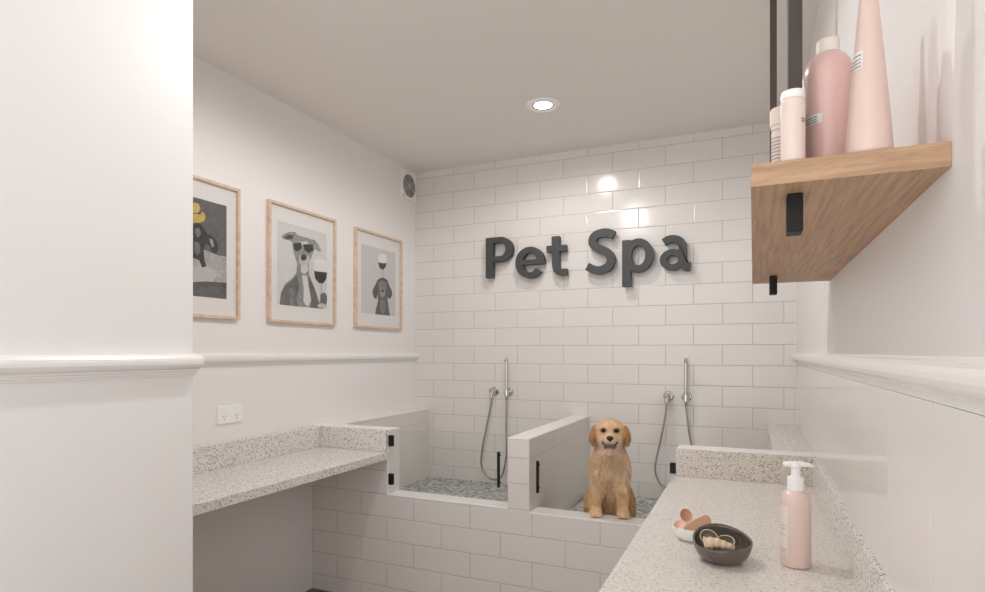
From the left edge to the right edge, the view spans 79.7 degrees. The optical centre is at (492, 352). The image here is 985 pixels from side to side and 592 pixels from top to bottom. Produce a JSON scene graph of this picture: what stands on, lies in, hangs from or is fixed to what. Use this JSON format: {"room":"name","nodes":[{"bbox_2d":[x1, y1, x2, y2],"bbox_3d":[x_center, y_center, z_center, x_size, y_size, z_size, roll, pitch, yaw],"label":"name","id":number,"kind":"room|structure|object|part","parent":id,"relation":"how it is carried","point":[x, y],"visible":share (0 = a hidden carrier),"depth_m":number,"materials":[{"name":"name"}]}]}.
{"room":"dog grooming room","nodes":[
{"label":"dog grooming room","id":0,"kind":"room"},
{"bbox_2d":[0,0,192,591],"bbox_3d":[-1.700,0.003,0.985,0.907,2.687,2.027,0,0,24],"label":"wall","id":1,"kind":"structure","parent":0,"point":[96,96],"depth_m":1.47,"materials":[{"name":"white paint"}]},
{"bbox_2d":[0,354,203,383],"bbox_3d":[-1.315,0.036,0.821,0.130,0.063,2.039,0,0,24],"label":"trim","id":2,"kind":"structure","parent":1,"relation":"attached to","point":[13,368],"depth_m":1.45,"materials":[{"name":"white paint"}]},
{"bbox_2d":[193,55,415,591],"bbox_3d":[-1.145,0.003,3.239,0.100,2.687,2.800,0,0,24],"label":"wall","id":3,"kind":"structure","parent":0,"point":[246,139],"depth_m":3.13,"materials":[{"name":"white paint"}]},
{"bbox_2d":[193,175,240,319],"bbox_3d":[-1.345,-0.476,2.633,0.024,0.635,0.535,0,0,24],"label":"framed picture","id":4,"kind":"object","parent":3,"relation":"attached to","point":[216,205],"visible":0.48,"depth_m":2.76,"materials":[{"name":"brown wood"}]},
{"bbox_2d":[193,197,226,298],"bbox_3d":[-1.348,-0.476,2.634,0.002,0.444,0.394,0,0,24],"label":"print","id":5,"kind":"object","parent":4,"relation":"attached to","point":[209,214],"depth_m":2.73},
{"bbox_2d":[217,404,241,424],"bbox_3d":[-1.262,0.297,2.837,0.012,0.085,0.147,0,0,24],"label":"wall socket","id":6,"kind":"object","parent":3,"relation":"attached to","point":[231,413],"visible":1,"depth_m":2.83,"materials":[{"name":"white plastic"}]},
{"bbox_2d":[193,425,388,515],"bbox_3d":[-1.084,0.494,2.608,0.522,0.156,1.442,0,0,24],"label":"countertop","id":7,"kind":"structure","parent":3,"relation":"attached to","point":[228,472],"depth_m":2.78,"materials":[{"name":"white stone"}]},
{"bbox_2d":[266,199,335,325],"bbox_3d":[-1.053,-0.476,3.294,0.024,0.635,0.535,0,0,24],"label":"framed picture","id":8,"kind":"object","parent":3,"relation":"attached to","point":[300,243],"visible":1,"depth_m":3.26,"materials":[{"name":"white paper"}]},
{"bbox_2d":[277,220,326,308],"bbox_3d":[-1.056,-0.476,3.295,0.003,0.444,0.394,0,0,24],"label":"print","id":9,"kind":"object","parent":8,"relation":"attached to","point":[301,248],"depth_m":3.28},
{"bbox_2d":[198,353,418,366],"bbox_3d":[-1.081,0.036,3.225,0.030,0.063,2.573,0,0,24],"label":"trim","id":10,"kind":"structure","parent":3,"relation":"attached to","point":[251,359],"depth_m":3.25,"materials":[{"name":"white paint"}]},
{"bbox_2d":[353,226,402,329],"bbox_3d":[-0.759,-0.476,3.960,0.024,0.635,0.535,0,0,24],"label":"framed picture","id":11,"kind":"object","parent":3,"relation":"attached to","point":[377,258],"visible":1,"depth_m":3.94,"materials":[{"name":"white paper"}]},
{"bbox_2d":[361,244,394,315],"bbox_3d":[-0.762,-0.476,3.961,0.002,0.444,0.394,0,0,24],"label":"print","id":12,"kind":"object","parent":11,"relation":"attached to","point":[377,261],"depth_m":3.95},
{"bbox_2d":[400,168,415,203],"bbox_3d":[-0.610,-1.216,4.308,0.015,0.208,0.206,0,0,24],"label":"air vent","id":13,"kind":"object","parent":3,"relation":"in","point":[407,179],"visible":1,"depth_m":4.29,"materials":[{"name":"white plastic"}]},
{"bbox_2d":[403,174,414,197],"bbox_3d":[-0.607,-1.216,4.307,0.007,0.165,0.165,0,0,24],"label":"grille","id":14,"kind":"object","parent":13,"relation":"attached to","point":[408,179],"depth_m":4.30,"materials":[{"name":"grey"}]},
{"bbox_2d":[305,588,329,591],"bbox_3d":[-0.334,1.396,1.842,2.800,0.100,4.700,0,0,24],"label":"floor","id":15,"kind":"structure","parent":0,"point":[311,589],"depth_m":3.34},
{"bbox_2d":[349,410,428,487],"bbox_3d":[-0.727,0.669,3.918,0.117,0.494,1.020,0,0,24],"label":"wall","id":16,"kind":"structure","parent":0,"point":[414,427],"depth_m":4.13,"materials":[{"name":"tile"}]},
{"bbox_2d":[329,408,429,423],"bbox_3d":[-0.725,0.419,3.919,0.120,0.006,1.017,0,0,24],"label":"trim","id":17,"kind":"structure","parent":16,"relation":"attached to","point":[366,418],"depth_m":3.83,"materials":[{"name":"white stone"}]},
{"bbox_2d":[312,429,639,591],"bbox_3d":[0.151,0.884,2.911,2.538,0.924,0.112,0,0,24],"label":"wall","id":18,"kind":"structure","parent":0,"point":[362,542],"depth_m":3.04,"materials":[{"name":"tile"}]},
{"bbox_2d":[315,423,399,430],"bbox_3d":[-0.773,0.419,3.321,0.515,0.006,0.115,0,0,24],"label":"trim","id":19,"kind":"structure","parent":18,"relation":"attached to","point":[323,424],"depth_m":3.32,"materials":[{"name":"white stone"}]},
{"bbox_2d":[387,431,388,493],"bbox_3d":[-0.563,0.592,3.171,0.010,0.339,0.012,0,0,24],"label":"trim","id":20,"kind":"structure","parent":18,"relation":"attached to","point":[388,431],"depth_m":3.17,"materials":[{"name":"white tile"}]},
{"bbox_2d":[388,435,500,487],"bbox_3d":[-0.247,0.584,3.019,0.684,0.342,0.038,0,0,24],"label":"door","id":21,"kind":"structure","parent":18,"relation":"in","point":[390,437],"depth_m":3.15,"materials":[{"name":"black metal"}]},
{"bbox_3d":[0.032,0.572,2.889,0.015,0.174,0.029,0,0,24],"label":"handle","id":22,"kind":"part","parent":21,"relation":"part of","materials":[{"name":"black metal"}]},
{"bbox_2d":[387,490,507,508],"bbox_3d":[-0.222,0.764,3.077,0.698,0.006,0.116,0,0,24],"label":"trim","id":23,"kind":"structure","parent":18,"relation":"attached to","point":[400,493],"depth_m":3.06,"materials":[{"name":"white stone"}]},
{"bbox_2d":[529,507,644,526],"bbox_3d":[0.513,0.773,2.752,0.686,0.006,0.116,0,0,24],"label":"trim","id":24,"kind":"structure","parent":18,"relation":"attached to","point":[578,515],"depth_m":2.77,"materials":[{"name":"white stone"}]},
{"bbox_2d":[583,418,636,518],"bbox_3d":[0.581,0.618,2.938,0.288,0.612,0.464,0,0,9],"label":"puppy","id":25,"kind":"object","parent":24,"relation":"on","point":[609,491],"visible":0.83,"depth_m":2.79},
{"bbox_2d":[193,0,818,172],"bbox_3d":[-0.334,-1.391,1.842,2.800,0.100,4.700,0,0,24],"label":"ceiling","id":26,"kind":"structure","parent":0,"point":[423,85],"depth_m":2.76,"materials":[{"name":"white paint"}]},
{"bbox_2d":[526,97,559,112],"bbox_3d":[0.274,-1.335,3.192,0.184,0.011,0.184,0,0,24],"label":"recessed light","id":27,"kind":"object","parent":26,"relation":"in","point":[543,104],"visible":1,"depth_m":3.18,"materials":[{"name":"white plastic"}]},
{"bbox_2d":[769,0,776,294],"bbox_3d":[0.870,-0.760,1.829,0.022,1.162,0.040,0,0,24],"label":"bar","id":28,"kind":"object","parent":26,"relation":"hanging from","point":[773,3],"visible":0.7,"depth_m":1.81,"materials":[{"name":"brown metal"}]},
{"bbox_2d":[786,0,802,235],"bbox_3d":[0.455,-0.760,0.890,0.022,1.162,0.040,0,0,24],"label":"bar","id":29,"kind":"object","parent":26,"relation":"hanging from","point":[794,201],"visible":0.67,"depth_m":0.87,"materials":[{"name":"brown metal"}]},
{"bbox_2d":[399,476,657,518],"bbox_3d":[0.364,0.941,3.436,2.269,0.050,1.020,0,0,24],"label":"floor","id":30,"kind":"structure","parent":0,"point":[435,485],"depth_m":3.92,"materials":[{"name":"stone"}]},
{"bbox_2d":[508,417,588,511],"bbox_3d":[0.354,0.669,3.379,0.112,0.494,1.132,0,0,24],"label":"wall","id":31,"kind":"structure","parent":0,"point":[562,454],"depth_m":3.15,"materials":[{"name":"tile"}]},
{"bbox_2d":[507,415,588,439],"bbox_3d":[0.354,0.419,3.378,0.116,0.006,1.134,0,0,24],"label":"trim","id":32,"kind":"structure","parent":31,"relation":"attached to","point":[536,432],"depth_m":3.23,"materials":[{"name":"white stone"}]},
{"bbox_2d":[416,123,796,498],"bbox_3d":[0.607,0.003,3.941,2.538,2.687,0.100,0,0,24],"label":"wall","id":33,"kind":"structure","parent":0,"point":[582,342],"depth_m":3.82,"materials":[{"name":"tile"}]},
{"bbox_2d":[480,358,512,480],"bbox_3d":[0.026,0.461,4.101,0.225,0.850,0.077,0,0,24],"label":"shower","id":34,"kind":"object","parent":33,"relation":"attached to","point":[508,391],"visible":0.98,"depth_m":4.06,"materials":[{"name":"silver metal"}]},
{"bbox_2d":[489,387,498,397],"bbox_3d":[0.005,0.279,4.117,0.062,0.077,0.064,0,0,24],"label":"outlet","id":35,"kind":"object","parent":34,"relation":"attached to","point":[494,391],"depth_m":4.11,"materials":[{"name":"silver metal"}]},
{"bbox_3d":[0.114,0.271,4.098,0.062,0.062,0.010,0,0,24],"label":"holder plate","id":36,"kind":"part","parent":34,"relation":"part of","materials":[{"name":"silver metal"}]},
{"bbox_2d":[486,237,514,278],"bbox_3d":[0.058,-0.656,4.093,0.202,0.279,0.065,0,0,24],"label":"sign letter","id":37,"kind":"object","parent":33,"relation":"attached to","point":[491,259],"visible":1,"depth_m":4.08,"materials":[{"name":"grey"}]},
{"bbox_2d":[515,247,545,278],"bbox_3d":[0.263,-0.607,4.003,0.209,0.212,0.065,0,0,24],"label":"sign letter","id":38,"kind":"object","parent":33,"relation":"attached to","point":[520,262],"visible":1,"depth_m":3.98,"materials":[{"name":"grey"}]},
{"bbox_2d":[546,236,568,275],"bbox_3d":[0.436,-0.638,3.926,0.142,0.262,0.065,0,0,24],"label":"sign letter","id":39,"kind":"object","parent":33,"relation":"attached to","point":[556,248],"visible":1,"depth_m":3.90,"materials":[{"name":"grey plastic"}]},
{"bbox_2d":[585,228,616,274],"bbox_3d":[0.702,-0.647,3.809,0.197,0.292,0.065,0,0,24],"label":"sign letter","id":40,"kind":"object","parent":33,"relation":"attached to","point":[593,239],"visible":1,"depth_m":3.77,"materials":[{"name":"grey plastic"}]},
{"bbox_2d":[622,238,653,286],"bbox_3d":[0.918,-0.564,3.713,0.192,0.298,0.065,0,0,24],"label":"sign letter","id":41,"kind":"object","parent":33,"relation":"attached to","point":[628,246],"visible":1,"depth_m":3.70,"materials":[{"name":"grey"}]},
{"bbox_2d":[654,358,691,487],"bbox_3d":[1.115,0.437,3.620,0.233,0.803,0.077,0,0,24],"label":"shower","id":42,"kind":"object","parent":33,"relation":"attached to","point":[686,396],"visible":0.88,"depth_m":3.61,"materials":[{"name":"silver metal"}]},
{"bbox_2d":[663,391,673,403],"bbox_3d":[1.083,0.279,3.641,0.062,0.077,0.064,0,0,24],"label":"outlet","id":43,"kind":"object","parent":42,"relation":"attached to","point":[668,396],"depth_m":3.63,"materials":[{"name":"silver metal"}]},
{"bbox_3d":[1.192,0.271,3.622,0.062,0.062,0.010,0,0,24],"label":"holder plate","id":44,"kind":"part","parent":42,"relation":"part of","materials":[{"name":"silver metal"}]},
{"bbox_2d":[660,235,690,270],"bbox_3d":[1.125,-0.606,3.622,0.182,0.223,0.065,0,0,24],"label":"sign letter","id":45,"kind":"object","parent":33,"relation":"attached to","point":[682,263],"visible":1,"depth_m":3.59,"materials":[{"name":"grey plastic"}]},
{"bbox_2d":[768,430,771,449],"bbox_3d":[1.471,0.669,2.947,0.152,0.494,1.020,0,0,24],"label":"wall","id":46,"kind":"structure","parent":0,"point":[769,440],"depth_m":3.12,"materials":[{"name":"tile"}]},
{"bbox_2d":[767,424,812,452],"bbox_3d":[1.471,0.419,2.949,0.155,0.006,1.017,0,0,24],"label":"trim","id":47,"kind":"structure","parent":46,"relation":"attached to","point":[783,437],"depth_m":2.85,"materials":[{"name":"stone"}]},
{"bbox_2d":[797,0,984,356],"bbox_3d":[0.883,0.003,1.304,0.100,2.687,4.700,0,0,24],"label":"wall","id":48,"kind":"structure","parent":0,"point":[917,288],"depth_m":0.88,"materials":[{"name":"white paint"}]},
{"bbox_2d":[599,448,894,591],"bbox_3d":[0.612,0.494,1.489,0.546,0.156,2.118,0,0,24],"label":"countertop","id":49,"kind":"structure","parent":48,"relation":"attached to","point":[741,491],"depth_m":1.66,"materials":[{"name":"white stone"}]},
{"bbox_2d":[672,522,693,541],"bbox_3d":[0.568,0.513,1.675,0.114,0.038,0.090,0,0,24],"label":"stoneware bowl","id":50,"kind":"object","parent":49,"relation":"on","point":[686,535],"visible":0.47,"depth_m":1.65,"materials":[{"name":"white ceramic"}]},
{"bbox_2d":[674,520,685,529],"bbox_3d":[0.532,0.491,1.671,0.034,0.025,0.037,0,0,43],"label":"soap","id":51,"kind":"object","parent":50,"relation":"in","point":[680,524],"visible":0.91,"depth_m":1.68,"materials":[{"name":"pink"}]},
{"bbox_2d":[679,508,692,522],"bbox_3d":[0.556,0.467,1.695,0.038,0.038,0.027,0,0,4],"label":"soap","id":52,"kind":"object","parent":50,"relation":"in","point":[686,515],"visible":0.98,"depth_m":1.70,"materials":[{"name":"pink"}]},
{"bbox_2d":[683,514,710,530],"bbox_3d":[0.573,0.479,1.653,0.076,0.053,0.028,0,0,14],"label":"soap","id":53,"kind":"object","parent":50,"relation":"in","point":[704,519],"visible":0.64,"depth_m":1.64,"materials":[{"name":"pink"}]},
{"bbox_2d":[693,523,752,565],"bbox_3d":[0.586,0.493,1.504,0.143,0.078,0.130,0,0,24],"label":"stoneware bowl","id":54,"kind":"object","parent":49,"relation":"on","point":[743,545],"visible":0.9,"depth_m":1.50,"materials":[{"name":"black ceramic"}]},
{"bbox_2d":[700,529,717,540],"bbox_3d":[0.554,0.471,1.504,0.029,0.035,0.049,0,0,-40],"label":"shell","id":55,"kind":"object","parent":54,"relation":"in","point":[706,533],"visible":0.64,"depth_m":1.52,"materials":[{"name":"beige"}]},
{"bbox_2d":[703,536,734,549],"bbox_3d":[0.570,0.483,1.484,0.076,0.035,0.034,0,0,18],"label":"shell","id":56,"kind":"object","parent":54,"relation":"in","point":[709,542],"visible":1,"depth_m":1.48,"materials":[{"name":"beige"}]},
{"bbox_2d":[718,535,734,547],"bbox_3d":[0.587,0.477,1.486,0.048,0.031,0.028,0,0,37],"label":"shell","id":57,"kind":"object","parent":54,"relation":"in","point":[727,538],"visible":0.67,"depth_m":1.49,"materials":[{"name":"beige"}]},
{"bbox_2d":[780,461,816,568],"bbox_3d":[0.759,0.402,1.476,0.072,0.261,0.070,0,0,-32],"label":"pump bottle","id":58,"kind":"object","parent":49,"relation":"on","point":[795,503],"visible":1,"depth_m":1.45,"materials":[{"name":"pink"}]},
{"bbox_2d":[796,364,888,577],"bbox_3d":[1.237,0.242,2.235,0.004,0.347,2.511,0,0,24],"label":"panel","id":59,"kind":"object","parent":48,"relation":"attached to","point":[843,421],"visible":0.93,"depth_m":1.47,"materials":[{"name":"white glass"}]},
{"bbox_2d":[751,141,951,283],"bbox_3d":[0.740,-0.252,1.392,0.234,0.032,1.306,0,0,24],"label":"wall shelf","id":60,"kind":"object","parent":48,"relation":"attached to","point":[849,199],"visible":1,"depth_m":0.92,"materials":[{"name":"brown wood"}]},
{"bbox_2d":[770,106,779,161],"bbox_3d":[0.461,-0.329,0.944,0.031,0.122,0.031,0,0,24],"label":"bottle","id":61,"kind":"object","parent":60,"relation":"on","point":[775,112],"visible":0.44,"depth_m":0.94,"materials":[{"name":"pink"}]},
{"bbox_2d":[780,88,805,160],"bbox_3d":[0.426,-0.319,0.837,0.032,0.102,0.032,0,0,24],"label":"bottle","id":62,"kind":"object","parent":60,"relation":"on","point":[793,102],"visible":0.91,"depth_m":0.82,"materials":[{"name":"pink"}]},
{"bbox_2d":[802,36,852,157],"bbox_3d":[0.513,-0.372,0.902,0.070,0.208,0.070,0,0,24],"label":"shampoo bottle","id":63,"kind":"object","parent":60,"relation":"on","point":[826,82],"visible":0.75,"depth_m":0.87,"materials":[{"name":"pink plastic"}]},
{"bbox_2d":[844,0,893,153],"bbox_3d":[0.518,-0.395,0.812,0.058,0.254,0.058,0,0,24],"label":"bottle","id":64,"kind":"object","parent":60,"relation":"on","point":[869,120],"visible":0.9,"depth_m":0.80,"materials":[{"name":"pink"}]},
{"bbox_2d":[791,353,984,415],"bbox_3d":[0.803,0.036,1.285,0.030,0.063,4.600,0,0,24],"label":"trim","id":65,"kind":"structure","parent":48,"relation":"attached to","point":[957,382],"depth_m":0.82,"materials":[{"name":"white paint"}]},
{"bbox_3d":[1.069,0.599,2.506,0.531,0.354,0.111,0,0,24],"label":"wall","id":66,"kind":"structure","parent":0,"visible":0},
{"bbox_2d":[536,461,675,492],"bbox_3d":[0.487,0.589,2.695,0.672,0.351,0.038,0,0,23],"label":"door","id":67,"kind":"structure","parent":66,"relation":"in","point":[672,465],"depth_m":2.79,"materials":[{"name":"black metal"}]},
{"bbox_3d":[0.217,0.591,2.807,0.015,0.151,0.029,0,0,24],"label":"handle","id":68,"kind":"part","parent":67,"relation":"part of","materials":[{"name":"black metal"}]},
{"bbox_2d":[677,445,814,456],"bbox_3d":[1.068,0.419,2.508,0.535,0.006,0.115,0,0,24],"label":"trim","id":69,"kind":"structure","parent":66,"relation":"attached to","point":[744,450],"depth_m":2.50,"materials":[{"name":"white stone"}]}
]}

